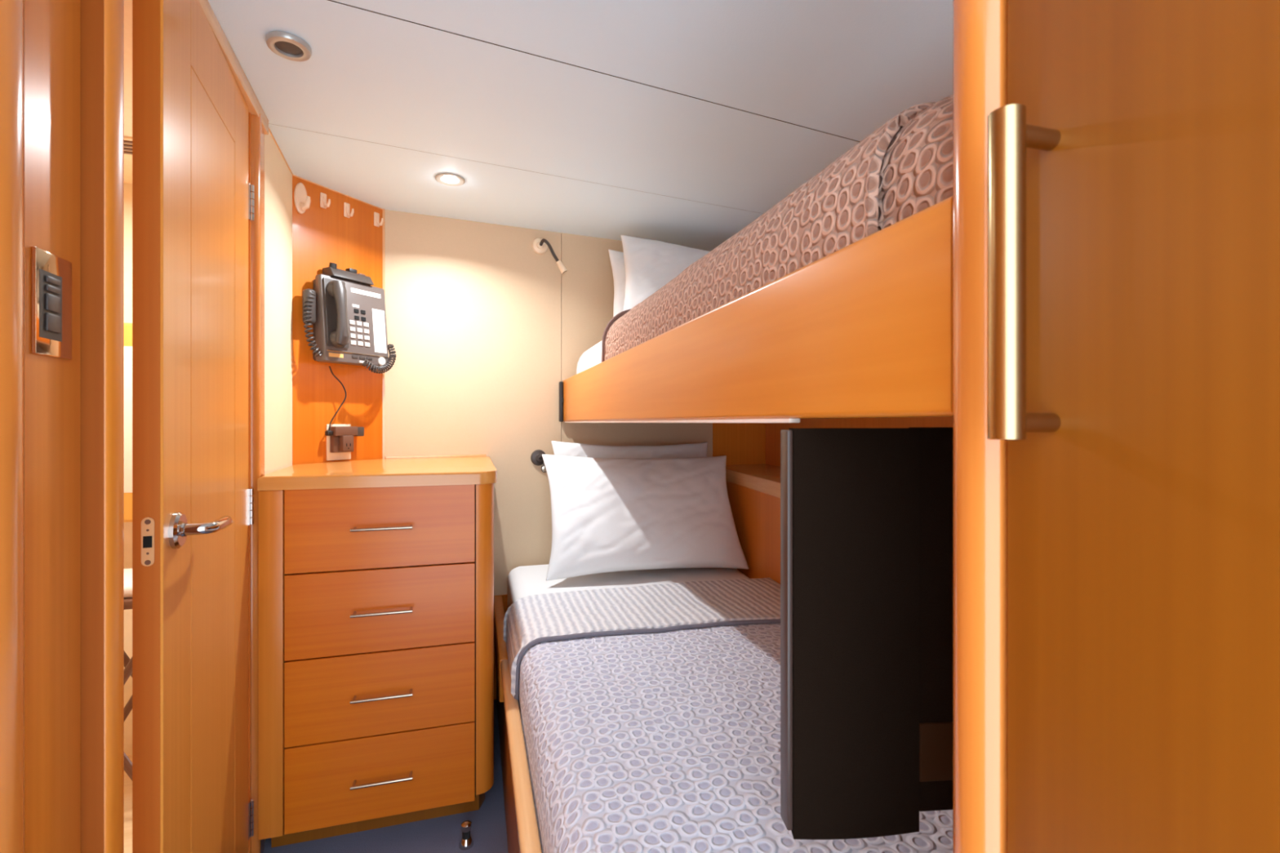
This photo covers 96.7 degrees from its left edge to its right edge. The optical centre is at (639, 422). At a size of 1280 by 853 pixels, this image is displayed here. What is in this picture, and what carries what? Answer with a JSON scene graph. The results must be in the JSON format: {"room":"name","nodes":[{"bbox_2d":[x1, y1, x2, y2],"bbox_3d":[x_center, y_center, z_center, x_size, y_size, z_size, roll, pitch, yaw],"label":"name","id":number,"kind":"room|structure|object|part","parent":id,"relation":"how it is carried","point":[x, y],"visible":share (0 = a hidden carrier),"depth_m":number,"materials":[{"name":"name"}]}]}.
{"room":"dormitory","nodes":[
{"label":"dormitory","id":0,"kind":"room"},
{"bbox_2d":[124,182,132,755],"bbox_3d":[-2.028,0.162,1.910,1.570,1.976,0.040,0,0,-16],"label":"wall","id":1,"kind":"structure","parent":0,"point":[127,187],"depth_m":1.97,"materials":[{"name":"paint"}]},
{"bbox_2d":[124,322,132,522],"bbox_3d":[-1.758,0.000,1.892,0.560,0.660,0.139,0,0,-16],"label":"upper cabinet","id":2,"kind":"object","parent":1,"relation":"attached to","point":[127,326],"visible":0.02,"depth_m":1.86,"materials":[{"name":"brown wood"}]},
{"bbox_2d":[24,0,292,852],"bbox_3d":[-0.895,0.162,1.172,0.032,1.976,1.558,0,0,-21],"label":"wall","id":3,"kind":"structure","parent":0,"point":[52,28],"depth_m":0.67,"materials":[{"name":"brown wood"}]},
{"bbox_2d":[0,0,24,852],"bbox_3d":[-0.657,0.162,0.567,0.055,1.976,0.084,0,0,-16],"label":"trim","id":4,"kind":"structure","parent":3,"relation":"attached to","point":[11,11],"depth_m":0.57,"materials":[{"name":"brown wood"}]},
{"bbox_2d":[31,246,71,359],"bbox_3d":[-0.678,-0.135,0.658,0.008,0.118,0.070,0,0,-21],"label":"light switch","id":5,"kind":"object","parent":3,"relation":"attached to","point":[51,274],"visible":1,"depth_m":0.65,"materials":[{"name":"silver metal"}]},
{"bbox_2d":[80,0,103,852],"bbox_3d":[-0.733,0.162,0.761,0.076,1.976,0.099,0,0,-16],"label":"trim","id":6,"kind":"structure","parent":3,"relation":"attached to","point":[91,11],"depth_m":0.72,"materials":[{"name":"brown wood"}]},
{"bbox_2d":[103,0,124,852],"bbox_3d":[-0.684,0.162,0.744,0.007,1.976,0.038,0,0,-16],"label":"trim","id":7,"kind":"structure","parent":3,"relation":"attached to","point":[113,10],"depth_m":0.73,"materials":[{"name":"brown wood"}]},
{"bbox_2d":[132,0,253,852],"bbox_3d":[-0.852,0.179,1.163,0.098,1.918,0.590,0,0,-23],"label":"door","id":8,"kind":"structure","parent":3,"relation":"in","point":[193,196],"depth_m":1.01,"materials":[{"name":"brown wood"}]},
{"bbox_3d":[-0.763,0.185,0.882,0.016,0.076,0.002,0,0,-23],"label":"latch plate","id":9,"kind":"part","parent":8,"relation":"part of","materials":[{"name":"metal"}]},
{"bbox_3d":[-0.760,0.178,0.999,0.060,0.060,0.166,0,0,-23],"label":"handle","id":10,"kind":"part","parent":8,"relation":"part of","materials":[{"name":"silver metal"}]},
{"bbox_2d":[198,0,268,134],"bbox_3d":[-0.896,-0.805,1.148,0.072,0.041,0.854,0,0,-21],"label":"trim","id":11,"kind":"structure","parent":3,"relation":"attached to","point":[255,108],"depth_m":1.28,"materials":[{"name":"brown wood"}]},
{"bbox_2d":[248,111,264,852],"bbox_3d":[-1.019,0.177,1.482,0.069,1.946,0.115,0,0,-16],"label":"trim","id":12,"kind":"structure","parent":3,"relation":"attached to","point":[255,130],"depth_m":1.45,"materials":[{"name":"brown wood"}]},
{"bbox_2d":[268,127,293,175],"bbox_3d":[-1.090,-0.824,1.721,0.004,0.004,0.366,0,0,-21],"label":"trim","id":13,"kind":"structure","parent":3,"relation":"attached to","point":[275,141],"depth_m":1.72,"materials":[{"name":"brown wood"}]},
{"bbox_2d":[124,699,508,852],"bbox_3d":[-0.668,1.170,1.045,3.700,0.040,3.020,0,0,-16],"label":"floor","id":14,"kind":"structure","parent":0,"point":[488,833],"depth_m":1.58,"materials":[{"name":"blue carpet"}]},
{"bbox_2d":[124,568,132,780],"bbox_3d":[-1.575,0.810,1.729,0.380,0.680,0.300,0,0,-16],"label":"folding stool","id":15,"kind":"object","parent":14,"relation":"on","point":[127,572],"visible":0.02,"depth_m":1.64,"materials":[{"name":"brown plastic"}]},
{"bbox_3d":[-1.575,0.517,1.729,0.380,0.025,0.300,0,0,-16],"label":"seat","id":16,"kind":"part","parent":15,"relation":"part of","materials":[{"name":"brown wood"}]},
{"bbox_3d":[-1.612,0.840,1.856,0.358,0.620,0.022,0,0,-16],"label":"leg","id":17,"kind":"part","parent":15,"relation":"part of","materials":[{"name":"brown wood"}]},
{"bbox_3d":[-1.605,0.840,1.833,0.358,0.620,0.022,0,0,-16],"label":"leg","id":18,"kind":"part","parent":15,"relation":"part of","materials":[{"name":"brown wood"}]},
{"bbox_3d":[-1.545,0.840,1.625,0.358,0.620,0.022,0,0,-16],"label":"leg","id":19,"kind":"part","parent":15,"relation":"part of","materials":[{"name":"brown wood"}]},
{"bbox_3d":[-1.538,0.840,1.603,0.358,0.620,0.022,0,0,-16],"label":"leg","id":20,"kind":"part","parent":15,"relation":"part of","materials":[{"name":"brown wood"}]},
{"bbox_2d":[124,568,132,598],"bbox_3d":[-1.575,0.487,1.729,0.340,0.034,0.260,0,0,-16],"label":"cushion","id":21,"kind":"object","parent":15,"relation":"on","point":[127,572],"depth_m":1.66,"materials":[{"name":"white fabric"}]},
{"bbox_2d":[257,454,497,848],"bbox_3d":[-0.815,0.640,1.883,0.639,1.019,0.797,0,0,-16],"label":"dresser","id":22,"kind":"object","parent":14,"relation":"on","point":[376,576],"visible":1,"depth_m":1.54,"materials":[{"name":"brown wood"}]},
{"bbox_2d":[257,456,497,490],"bbox_3d":[-0.819,0.157,1.896,0.639,0.035,0.769,0,0,-16],"label":"countertop","id":23,"kind":"structure","parent":22,"relation":"on","point":[472,470],"depth_m":1.59,"materials":[{"name":"brown wood"}]},
{"bbox_3d":[-0.696,0.282,1.547,0.474,0.221,0.016,0,0,-16],"label":"drawer","id":24,"kind":"part","parent":22,"relation":"part of","materials":[{"name":"brown wood"}]},
{"bbox_3d":[-0.696,0.507,1.547,0.474,0.221,0.016,0,0,-16],"label":"drawer","id":25,"kind":"part","parent":22,"relation":"part of","materials":[{"name":"brown wood"}]},
{"bbox_3d":[-0.696,0.733,1.547,0.474,0.221,0.016,0,0,-16],"label":"drawer","id":26,"kind":"part","parent":22,"relation":"part of","materials":[{"name":"brown wood"}]},
{"bbox_3d":[-0.696,0.958,1.547,0.474,0.221,0.016,0,0,-16],"label":"drawer","id":27,"kind":"part","parent":22,"relation":"part of","materials":[{"name":"brown wood"}]},
{"bbox_3d":[-0.689,0.282,1.522,0.152,0.008,0.034,0,0,-16],"label":"handle","id":28,"kind":"part","parent":22,"relation":"part of","materials":[{"name":"metal"}]},
{"bbox_3d":[-0.689,0.507,1.522,0.152,0.008,0.034,0,0,-16],"label":"handle","id":29,"kind":"part","parent":22,"relation":"part of","materials":[{"name":"metal"}]},
{"bbox_3d":[-0.689,0.733,1.522,0.152,0.008,0.034,0,0,-16],"label":"handle","id":30,"kind":"part","parent":22,"relation":"part of","materials":[{"name":"metal"}]},
{"bbox_3d":[-0.689,0.958,1.522,0.152,0.008,0.034,0,0,-16],"label":"handle","id":31,"kind":"part","parent":22,"relation":"part of","materials":[{"name":"metal"}]},
{"bbox_2d":[458,820,473,850],"bbox_3d":[-0.472,1.119,1.548,0.038,0.062,0.038,0,0,-16],"label":"door stop","id":32,"kind":"object","parent":14,"relation":"on","point":[466,842],"visible":1,"depth_m":1.54,"materials":[{"name":"silver metal"}]},
{"bbox_3d":[-0.472,1.117,1.548,0.021,0.023,0.021,0,0,-16],"label":"stem","id":33,"kind":"part","parent":32,"relation":"part of","materials":[{"name":"black rubber"}]},
{"bbox_2d":[493,595,542,852],"bbox_3d":[0.164,0.933,1.508,1.014,0.434,2.064,0,0,-16],"label":"bunk","id":34,"kind":"object","parent":14,"relation":"on","point":[522,825],"visible":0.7,"depth_m":1.36,"materials":[{"name":"brown wood"}]},
{"bbox_3d":[-0.298,0.948,1.373,0.022,0.405,2.064,0,0,-16],"label":"panel","id":35,"kind":"part","parent":34,"relation":"part of","materials":[{"name":"brown wood"}]},
{"bbox_3d":[-0.211,0.731,1.053,0.035,0.029,1.400,0,0,-16],"label":"rail","id":36,"kind":"part","parent":34,"relation":"part of","materials":[{"name":"brown wood"}]},
{"bbox_2d":[507,564,749,608],"bbox_3d":[0.187,0.745,1.525,0.954,0.309,2.025,0,0,-16],"label":"mattress","id":37,"kind":"object","parent":34,"relation":"on","point":[523,581],"visible":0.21,"depth_m":2.14,"materials":[{"name":"white fabric"}]},
{"bbox_2d":[551,440,707,458],"bbox_3d":[-0.011,0.327,2.427,0.735,0.499,0.144,0,0,-24],"label":"pillow","id":38,"kind":"object","parent":37,"relation":"on","point":[560,448],"visible":0.12,"depth_m":2.44,"materials":[{"name":"white fabric"}]},
{"bbox_2d":[542,454,749,581],"bbox_3d":[0.023,0.351,2.232,0.806,0.453,0.275,0,0,-17],"label":"pillow","id":39,"kind":"object","parent":37,"relation":"on","point":[609,514],"visible":1,"depth_m":2.16,"materials":[{"name":"white fabric"}]},
{"bbox_2d":[503,577,952,852],"bbox_3d":[0.189,0.668,1.223,0.934,0.236,1.498,0,0,-14],"label":"quilt","id":40,"kind":"object","parent":37,"relation":"on","point":[651,714],"visible":0.74,"depth_m":1.09,"materials":[{"name":"grey fabric"}]},
{"bbox_2d":[952,0,1279,852],"bbox_3d":[0.577,0.164,0.198,0.582,1.972,0.678,0,0,-16],"label":"wardrobe","id":41,"kind":"object","parent":14,"relation":"on","point":[1116,163],"visible":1,"depth_m":0.34,"materials":[{"name":"brown wood"}]},
{"bbox_3d":[0.259,0.164,0.434,0.032,1.972,0.046,0,0,-16],"label":"corner post","id":42,"kind":"part","parent":41,"relation":"part of","materials":[{"name":"brown wood"}]},
{"bbox_3d":[0.249,-0.095,0.370,0.049,0.211,0.021,0,0,-16],"label":"handle","id":43,"kind":"part","parent":41,"relation":"part of","materials":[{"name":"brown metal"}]},
{"bbox_2d":[292,175,382,465],"bbox_3d":[-1.089,0.162,2.055,0.030,1.976,0.349,0,0,28],"label":"wall","id":44,"kind":"structure","parent":0,"point":[321,237],"depth_m":2.00,"materials":[{"name":"orange wood"}]},
{"bbox_2d":[293,182,311,213],"bbox_3d":[-1.128,-0.755,1.907,0.038,0.104,0.042,0,0,28],"label":"coat hook","id":45,"kind":"object","parent":44,"relation":"attached to","point":[302,202],"visible":1,"depth_m":1.91,"materials":[{"name":"plastic"}]},
{"bbox_2d":[320,192,330,208],"bbox_3d":[-1.093,-0.775,1.979,0.036,0.052,0.022,0,0,28],"label":"coat hook","id":46,"kind":"object","parent":44,"relation":"attached to","point":[323,204],"visible":1,"depth_m":1.98,"materials":[{"name":"plastic"}]},
{"bbox_3d":[-1.105,-0.775,1.986,0.004,0.052,0.022,0,0,28],"label":"plate","id":47,"kind":"part","parent":46,"relation":"part of","materials":[{"name":"plastic"}]},
{"bbox_2d":[293,174,382,209],"bbox_3d":[-1.075,-0.824,2.047,0.002,0.004,0.349,0,0,28],"label":"trim","id":48,"kind":"structure","parent":44,"relation":"attached to","point":[293,175],"depth_m":2.03,"materials":[{"name":"brown wood"}]},
{"bbox_2d":[326,424,351,460],"bbox_3d":[-1.078,0.070,2.036,0.006,0.128,0.092,0,0,28],"label":"wall outlet","id":49,"kind":"object","parent":44,"relation":"attached to","point":[339,455],"visible":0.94,"depth_m":2.02,"materials":[{"name":"beige plastic"}]},
{"bbox_2d":[324,365,364,453],"bbox_3d":[-1.051,-0.045,2.029,0.047,0.303,0.138,0,0,28],"label":"power adapter","id":50,"kind":"object","parent":44,"relation":"attached to","point":[341,437],"visible":1,"depth_m":2.00,"materials":[{"name":"brown plastic"}]},
{"bbox_2d":[343,202,354,217],"bbox_3d":[-1.051,-0.771,2.058,0.036,0.052,0.022,0,0,28],"label":"coat hook","id":51,"kind":"object","parent":44,"relation":"attached to","point":[347,213],"visible":1,"depth_m":2.06,"materials":[{"name":"plastic"}]},
{"bbox_3d":[-1.064,-0.771,2.065,0.004,0.052,0.022,0,0,28],"label":"plate","id":52,"kind":"part","parent":51,"relation":"part of","materials":[{"name":"plastic"}]},
{"bbox_2d":[302,274,396,373],"bbox_3d":[-1.019,-0.341,2.016,0.129,0.326,0.332,0,0,28],"label":"telephone","id":53,"kind":"object","parent":44,"relation":"attached to","point":[348,318],"visible":1,"depth_m":1.98,"materials":[{"name":"plastic"}]},
{"bbox_3d":[-1.095,-0.331,1.901,0.039,0.222,0.058,0,0,28],"label":"coiled cord","id":54,"kind":"part","parent":53,"relation":"part of","materials":[{"name":"plastic"}]},
{"bbox_2d":[322,262,373,285],"bbox_3d":[-1.041,-0.530,2.034,0.064,0.050,0.160,0,0,28],"label":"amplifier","id":55,"kind":"object","parent":53,"relation":"on","point":[350,274],"visible":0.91,"depth_m":2.01,"materials":[{"name":"plastic"}]},
{"bbox_3d":[-1.066,-0.544,1.976,0.023,0.022,0.026,0,0,28],"label":"knob","id":56,"kind":"part","parent":55,"relation":"part of","materials":[{"name":"black plastic"}]},
{"bbox_3d":[-0.949,-0.236,2.081,0.039,0.118,0.154,0,0,15],"label":"coiled cord","id":57,"kind":"part","parent":53,"relation":"part of","materials":[{"name":"plastic"}]},
{"bbox_2d":[373,212,383,226],"bbox_3d":[-0.994,-0.776,2.167,0.036,0.052,0.022,0,0,28],"label":"coat hook","id":58,"kind":"object","parent":44,"relation":"attached to","point":[376,215],"visible":1,"depth_m":2.17,"materials":[{"name":"plastic"}]},
{"bbox_3d":[-1.006,-0.776,2.174,0.004,0.052,0.022,0,0,28],"label":"plate","id":59,"kind":"part","parent":58,"relation":"part of","materials":[{"name":"plastic"}]},
{"bbox_2d":[382,208,385,458],"bbox_3d":[-0.993,-0.333,2.206,0.008,0.986,0.015,0,0,-16],"label":"trim","id":60,"kind":"structure","parent":44,"relation":"attached to","point":[384,210],"depth_m":2.20,"materials":[{"name":"brown wood"}]},
{"bbox_2d":[124,0,952,251],"bbox_3d":[-0.579,-0.846,1.097,3.900,0.040,3.070,0,0,-16],"label":"ceiling","id":61,"kind":"structure","parent":0,"point":[682,122],"depth_m":1.45,"materials":[{"name":"paint"}]},
{"bbox_2d":[124,136,132,155],"bbox_3d":[-1.532,-0.821,1.690,0.320,0.010,0.120,0,0,-16],"label":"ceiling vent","id":62,"kind":"object","parent":61,"relation":"in","point":[127,140],"visible":0.06,"depth_m":1.68,"materials":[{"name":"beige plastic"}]},
{"bbox_2d":[265,31,311,61],"bbox_3d":[-0.765,-0.819,1.241,0.087,0.013,0.087,0,0,-16],"label":"recessed light","id":63,"kind":"object","parent":61,"relation":"attached to","point":[286,45],"visible":1,"depth_m":1.23,"materials":[{"name":"metal"}]},
{"bbox_2d":[274,40,302,54],"bbox_3d":[-0.765,-0.821,1.241,0.054,0.010,0.054,0,0,-16],"label":"grille","id":64,"kind":"object","parent":63,"relation":"attached to","point":[281,47],"depth_m":1.24,"materials":[{"name":"grey metal"}]},
{"bbox_2d":[435,173,465,186],"bbox_3d":[-0.643,-0.823,1.927,0.096,0.006,0.096,0,0,-16],"label":"recessed light","id":65,"kind":"object","parent":61,"relation":"in","point":[447,179],"visible":1,"depth_m":1.92,"materials":[{"name":"glass"}]},
{"bbox_2d":[385,209,765,595],"bbox_3d":[-0.154,0.162,2.580,1.874,1.976,0.053,0,0,-23],"label":"wall","id":66,"kind":"structure","parent":0,"point":[484,328],"depth_m":2.38,"materials":[{"name":"beige paint"}]},
{"bbox_2d":[493,594,507,699],"bbox_3d":[-0.324,0.935,2.497,1.464,0.430,0.034,0,0,-23],"label":"trim","id":67,"kind":"structure","parent":66,"relation":"attached to","point":[504,597],"depth_m":2.36,"materials":[{"name":"brown wood"}]},
{"bbox_2d":[530,449,546,472],"bbox_3d":[-0.414,0.161,2.387,0.068,0.089,0.106,0,0,-23],"label":"reading lamp","id":68,"kind":"object","parent":66,"relation":"attached to","point":[536,458],"visible":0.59,"depth_m":2.42,"materials":[{"name":"plastic"}]},
{"bbox_2d":[532,238,567,273],"bbox_3d":[-0.380,-0.706,2.404,0.158,0.166,0.059,0,0,32],"label":"reading lamp","id":69,"kind":"object","parent":66,"relation":"attached to","point":[540,246],"visible":1,"depth_m":2.41,"materials":[{"name":"beige plastic"}]},
{"bbox_2d":[726,416,952,584],"bbox_3d":[0.694,0.162,1.722,0.328,1.976,2.375,0,0,-9],"label":"wall","id":70,"kind":"structure","parent":0,"point":[756,513],"depth_m":2.18,"materials":[{"name":"brown wood"}]},
{"bbox_2d":[725,463,780,497],"bbox_3d":[0.674,0.234,1.724,0.299,0.052,2.286,0,0,-9],"label":"shelf","id":71,"kind":"object","parent":70,"relation":"attached to","point":[762,477],"visible":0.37,"depth_m":2.31,"materials":[{"name":"brown wood"}]},
{"bbox_2d":[559,195,952,422],"bbox_3d":[0.309,-0.092,1.567,0.767,0.184,2.099,0,0,-16],"label":"bunk","id":72,"kind":"object","parent":70,"relation":"attached to","point":[864,329],"visible":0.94,"depth_m":0.64,"materials":[{"name":"brown wood"}]},
{"bbox_2d":[576,341,601,373],"bbox_3d":[0.319,-0.184,1.605,0.690,0.276,2.005,0,0,-16],"label":"mattress","id":73,"kind":"object","parent":72,"relation":"on","point":[591,357],"visible":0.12,"depth_m":2.12,"materials":[{"name":"white fabric"}]},
{"bbox_2d":[608,248,625,316],"bbox_3d":[0.167,-0.540,2.509,0.633,0.397,0.148,0,0,-21],"label":"pillow","id":74,"kind":"object","parent":73,"relation":"on","point":[617,260],"visible":0.06,"depth_m":2.40,"materials":[{"name":"white fabric"}]},
{"bbox_2d":[620,235,710,311],"bbox_3d":[0.220,-0.561,2.343,0.643,0.436,0.231,0,0,-18],"label":"pillow","id":75,"kind":"object","parent":73,"relation":"on","point":[650,265],"visible":0.34,"depth_m":2.29,"materials":[{"name":"white fabric"}]},
{"bbox_2d":[601,94,952,362],"bbox_3d":[0.376,-0.233,1.226,0.643,0.274,1.363,0,0,-16],"label":"quilt","id":76,"kind":"object","parent":73,"relation":"on","point":[904,168],"visible":0.48,"depth_m":0.68,"materials":[{"name":"beige fabric"}]},
{"bbox_2d":[780,426,952,839],"bbox_3d":[0.403,0.253,0.647,0.448,0.493,0.154,0,0,-5],"label":"television","id":77,"kind":"object","parent":72,"relation":"hanging from","point":[866,514],"visible":0.47,"depth_m":0.68,"materials":[{"name":"black plastic"}]},
{"bbox_3d":[0.178,0.247,0.689,0.007,0.477,0.026,0,0,-5],"label":"edge trim","id":78,"kind":"part","parent":77,"relation":"part of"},
{"bbox_3d":[0.480,0.400,0.701,0.284,0.070,0.004,0,0,-5],"label":"panel","id":79,"kind":"part","parent":77,"relation":"part of","materials":[{"name":"black plastic"}]},
{"bbox_3d":[0.329,-0.029,1.569,0.726,0.033,2.070,0,0,-16],"label":"panel","id":80,"kind":"part","parent":72,"relation":"part of","materials":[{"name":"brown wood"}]}
]}

